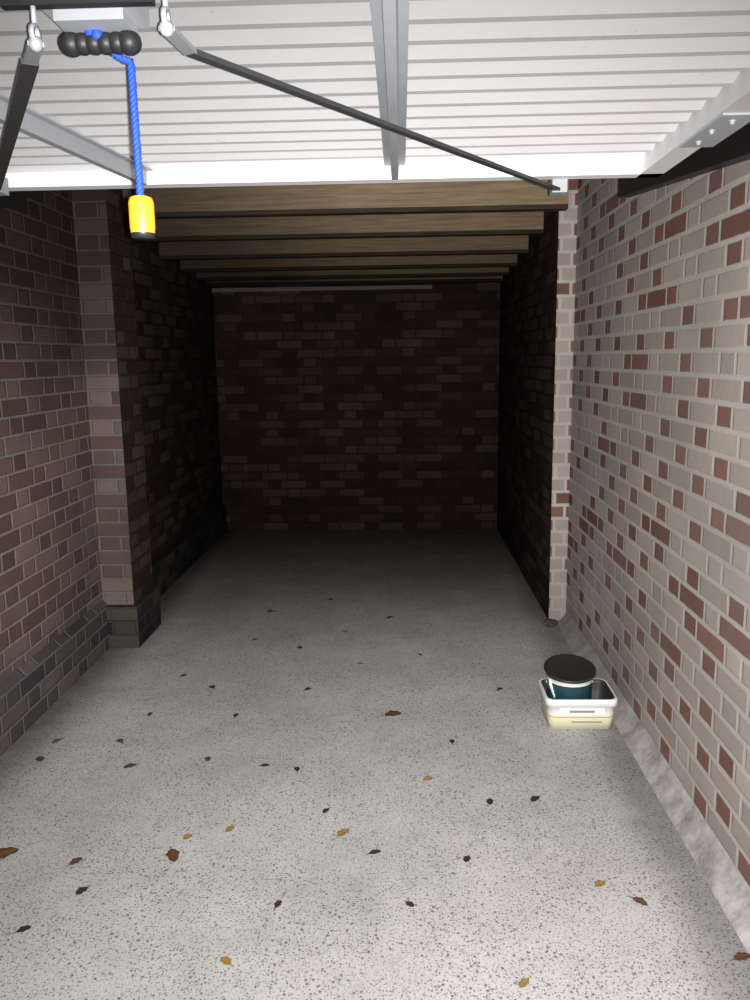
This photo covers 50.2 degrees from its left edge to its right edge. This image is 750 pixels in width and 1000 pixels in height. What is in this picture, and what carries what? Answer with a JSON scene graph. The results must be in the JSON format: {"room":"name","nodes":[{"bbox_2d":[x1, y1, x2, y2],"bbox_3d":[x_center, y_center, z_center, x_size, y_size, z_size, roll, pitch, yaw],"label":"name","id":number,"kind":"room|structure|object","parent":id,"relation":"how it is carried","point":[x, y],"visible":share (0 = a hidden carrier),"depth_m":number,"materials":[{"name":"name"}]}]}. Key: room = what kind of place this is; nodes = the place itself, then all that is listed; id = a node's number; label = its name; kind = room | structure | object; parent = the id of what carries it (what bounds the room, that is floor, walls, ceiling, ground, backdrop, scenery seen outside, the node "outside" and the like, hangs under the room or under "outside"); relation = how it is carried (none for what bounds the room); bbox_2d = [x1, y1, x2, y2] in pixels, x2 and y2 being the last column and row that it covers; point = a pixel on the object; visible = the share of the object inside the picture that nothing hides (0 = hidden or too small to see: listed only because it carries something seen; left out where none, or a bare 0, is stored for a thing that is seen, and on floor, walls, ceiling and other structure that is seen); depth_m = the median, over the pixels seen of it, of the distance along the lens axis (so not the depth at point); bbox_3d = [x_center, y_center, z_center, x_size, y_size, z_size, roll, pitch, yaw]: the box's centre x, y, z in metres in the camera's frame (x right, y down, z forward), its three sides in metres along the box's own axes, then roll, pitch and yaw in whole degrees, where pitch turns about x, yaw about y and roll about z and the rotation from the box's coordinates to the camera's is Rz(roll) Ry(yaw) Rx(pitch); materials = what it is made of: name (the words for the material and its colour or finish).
{"room":"garage","nodes":[
{"label":"garage","id":0,"kind":"room"},
{"bbox_2d":[0,189,226,755],"bbox_3d":[-1.491,-0.312,3.082,0.410,2.550,7.680,0,10,2],"label":"wall","id":1,"kind":"structure","parent":0,"point":[111,479],"depth_m":3.94,"materials":[{"name":"red brick"}]},
{"bbox_2d":[0,0,749,209],"bbox_3d":[-0.276,-0.855,1.727,2.496,0.492,3.120,0,10,2],"label":"garage door","id":2,"kind":"structure","parent":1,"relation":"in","point":[647,95],"depth_m":1.54,"materials":[{"name":"white paint"}]},
{"bbox_2d":[84,29,154,239],"bbox_3d":[-0.366,-0.531,1.153,0.085,0.292,0.037,-9,13,-39],"label":"rope","id":3,"kind":"object","parent":2,"relation":"hanging from","point":[140,206],"visible":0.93,"depth_m":1.17,"materials":[{"name":"blue fabric"}]},
{"bbox_2d":[122,179,568,286],"bbox_3d":[-0.238,-1.374,2.964,2.940,0.483,7.900,0,10,2],"label":"ceiling","id":4,"kind":"structure","parent":0,"point":[463,231],"depth_m":4.67,"materials":[{"name":"brown wood"}]},
{"bbox_2d":[212,282,499,529],"bbox_3d":[-0.102,-1.012,6.911,2.940,2.550,0.250,0,10,2],"label":"wall","id":5,"kind":"structure","parent":0,"point":[355,406],"depth_m":6.85,"materials":[{"name":"brick"}]},
{"bbox_2d":[0,529,749,999],"bbox_3d":[-0.220,1.001,3.224,3.600,0.120,8.380,0,10,2],"label":"floor","id":6,"kind":"structure","parent":0,"point":[527,902],"depth_m":2.65,"materials":[{"name":"concrete"}]},
{"bbox_2d":[0,847,18,858],"bbox_3d":[-1.138,1.085,2.434,0.060,0.015,0.103,4,11,24],"label":"dead leaf","id":7,"kind":"object","parent":6,"relation":"on","point":[4,852],"visible":1,"depth_m":2.46,"materials":[{"name":"brown plant"}]},
{"bbox_2d":[12,925,31,933],"bbox_3d":[-0.936,1.143,2.124,0.026,0.004,0.047,6,12,32],"label":"dead leaf","id":8,"kind":"object","parent":6,"relation":"on","point":[27,927],"visible":1,"depth_m":2.13,"materials":[{"name":"brown plant"}]},
{"bbox_2d":[35,756,43,761],"bbox_3d":[-1.273,0.983,3.043,0.037,0.006,0.049,0,10,2],"label":"dead leaf","id":9,"kind":"object","parent":6,"relation":"on","point":[40,758],"visible":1,"depth_m":3.04,"materials":[{"name":"brown plant"}]},
{"bbox_2d":[66,857,82,866],"bbox_3d":[-0.904,1.091,2.409,0.031,0.004,0.052,1,10,12],"label":"dead leaf","id":10,"kind":"object","parent":6,"relation":"on","point":[78,859],"visible":1,"depth_m":2.42,"materials":[{"name":"brown plant"}]},
{"bbox_2d":[76,885,90,894],"bbox_3d":[-0.834,1.112,2.282,0.032,0.006,0.045,0,10,2],"label":"dead leaf","id":11,"kind":"object","parent":6,"relation":"on","point":[80,890],"visible":1,"depth_m":2.28,"materials":[{"name":"brown plant"}]},
{"bbox_2d":[123,763,137,767],"bbox_3d":[-0.906,0.989,2.977,0.055,0.006,0.038,0,10,2],"label":"dead leaf","id":12,"kind":"object","parent":6,"relation":"on","point":[129,764],"visible":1,"depth_m":2.98,"materials":[{"name":"brown plant"}]},
{"bbox_2d":[166,846,179,861],"bbox_3d":[-0.614,1.079,2.440,0.045,0.010,0.081,0,10,2],"label":"dead leaf","id":13,"kind":"object","parent":6,"relation":"on","point":[173,854],"visible":1,"depth_m":2.44,"materials":[{"name":"brown plant"}]},
{"bbox_2d":[183,833,194,839],"bbox_3d":[-0.590,1.064,2.532,0.031,0.007,0.036,0,10,2],"label":"dead leaf","id":14,"kind":"object","parent":6,"relation":"on","point":[187,836],"visible":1,"depth_m":2.53,"materials":[{"name":"yellow plant"}]},
{"bbox_2d":[220,956,233,966],"bbox_3d":[-0.369,1.156,2.002,0.040,0.004,0.034,0,10,2],"label":"dead leaf","id":15,"kind":"object","parent":6,"relation":"on","point":[225,960],"visible":1,"depth_m":2.00,"materials":[{"name":"plant"}]},
{"bbox_2d":[225,824,235,831],"bbox_3d":[-0.465,1.056,2.573,0.028,0.005,0.046,0,10,2],"label":"dead leaf","id":16,"kind":"object","parent":6,"relation":"on","point":[229,828],"visible":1,"depth_m":2.57,"materials":[{"name":"plant"}]},
{"bbox_2d":[274,900,281,910],"bbox_3d":[-0.269,1.118,2.208,0.021,0.005,0.043,0,10,2],"label":"dead leaf","id":17,"kind":"object","parent":6,"relation":"on","point":[277,903],"visible":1,"depth_m":2.21,"materials":[{"name":"brown plant"}]},
{"bbox_2d":[334,829,348,839],"bbox_3d":[-0.106,1.057,2.533,0.031,0.007,0.069,7,13,37],"label":"dead leaf","id":18,"kind":"object","parent":6,"relation":"on","point":[342,832],"visible":1,"depth_m":2.54,"materials":[{"name":"plant"}]},
{"bbox_2d":[366,849,380,854],"bbox_3d":[-0.005,1.073,2.438,0.047,0.005,0.026,0,10,2],"label":"dead leaf","id":19,"kind":"object","parent":6,"relation":"on","point":[375,851],"visible":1,"depth_m":2.44,"materials":[{"name":"brown plant"}]},
{"bbox_2d":[382,710,400,715],"bbox_3d":[0.070,0.904,3.372,0.084,0.008,0.056,-10,14,-42],"label":"dead leaf","id":20,"kind":"object","parent":6,"relation":"on","point":[391,712],"visible":1,"depth_m":3.38,"materials":[{"name":"brown plant"}]},
{"bbox_2d":[404,900,413,906],"bbox_3d":[0.095,1.113,2.208,0.021,0.004,0.035,-4,11,-19],"label":"dead leaf","id":21,"kind":"object","parent":6,"relation":"on","point":[409,903],"visible":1,"depth_m":2.21,"materials":[{"name":"brown plant"}]},
{"bbox_2d":[423,776,435,779],"bbox_3d":[0.194,0.995,2.855,0.046,0.008,0.029,0,10,2],"label":"dead leaf","id":22,"kind":"object","parent":6,"relation":"on","point":[426,777],"visible":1,"depth_m":2.86,"materials":[{"name":"plant"}]},
{"bbox_2d":[463,854,470,861],"bbox_3d":[0.276,1.075,2.402,0.024,0.006,0.042,0,10,2],"label":"dead leaf","id":23,"kind":"object","parent":6,"relation":"on","point":[466,858],"visible":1,"depth_m":2.40,"materials":[{"name":"brown plant"}]},
{"bbox_2d":[487,798,493,804],"bbox_3d":[0.389,1.018,2.707,0.026,0.008,0.050,0,10,2],"label":"dead leaf","id":24,"kind":"object","parent":6,"relation":"on","point":[489,801],"visible":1,"depth_m":2.71,"materials":[{"name":"brown plant"}]},
{"bbox_2d":[518,976,530,987],"bbox_3d":[0.361,1.160,1.925,0.050,0.004,0.022,-10,14,-43],"label":"dead leaf","id":25,"kind":"object","parent":6,"relation":"on","point":[524,981],"visible":1,"depth_m":1.92,"materials":[{"name":"yellow plant"}]},
{"bbox_2d":[530,795,540,801],"bbox_3d":[0.549,1.015,2.719,0.053,0.007,0.030,-5,11,-24],"label":"dead leaf","id":26,"kind":"object","parent":6,"relation":"on","point":[533,798],"visible":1,"depth_m":2.72,"materials":[{"name":"brown plant"}]},
{"bbox_2d":[538,679,617,728],"bbox_3d":[0.834,0.843,3.312,0.288,0.130,0.223,0,10,2],"label":"tub","id":27,"kind":"object","parent":6,"relation":"on","point":[597,712],"visible":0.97,"depth_m":3.22,"materials":[{"name":"beige plastic"}]},
{"bbox_2d":[544,654,595,698],"bbox_3d":[0.801,0.784,3.297,0.208,0.237,0.206,0,10,2],"label":"paint can","id":28,"kind":"object","parent":27,"relation":"in","point":[569,676],"visible":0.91,"depth_m":3.25,"materials":[{"name":"teal"}]},
{"bbox_2d":[595,880,607,886],"bbox_3d":[0.645,1.092,2.278,0.043,0.006,0.033,0,10,2],"label":"dead leaf","id":29,"kind":"object","parent":6,"relation":"on","point":[598,883],"visible":1,"depth_m":2.28,"materials":[{"name":"plant"}]},
{"bbox_2d":[629,896,647,905],"bbox_3d":[0.724,1.104,2.202,0.053,0.008,0.030,4,11,23],"label":"dead leaf","id":30,"kind":"object","parent":6,"relation":"on","point":[640,900],"visible":1,"depth_m":2.20,"materials":[{"name":"brown plant"}]},
{"bbox_2d":[729,952,749,960],"bbox_3d":[0.909,1.139,1.994,0.060,0.005,0.029,0,10,2],"label":"dead leaf","id":31,"kind":"object","parent":6,"relation":"on","point":[739,956],"visible":1,"depth_m":2.00,"materials":[{"name":"brown plant"}]},
{"bbox_2d":[497,159,749,953],"bbox_3d":[1.063,-0.330,2.996,0.358,2.557,7.680,0,10,2],"label":"wall","id":32,"kind":"structure","parent":0,"point":[623,486],"depth_m":2.93,"materials":[{"name":"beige brick"}]}
]}

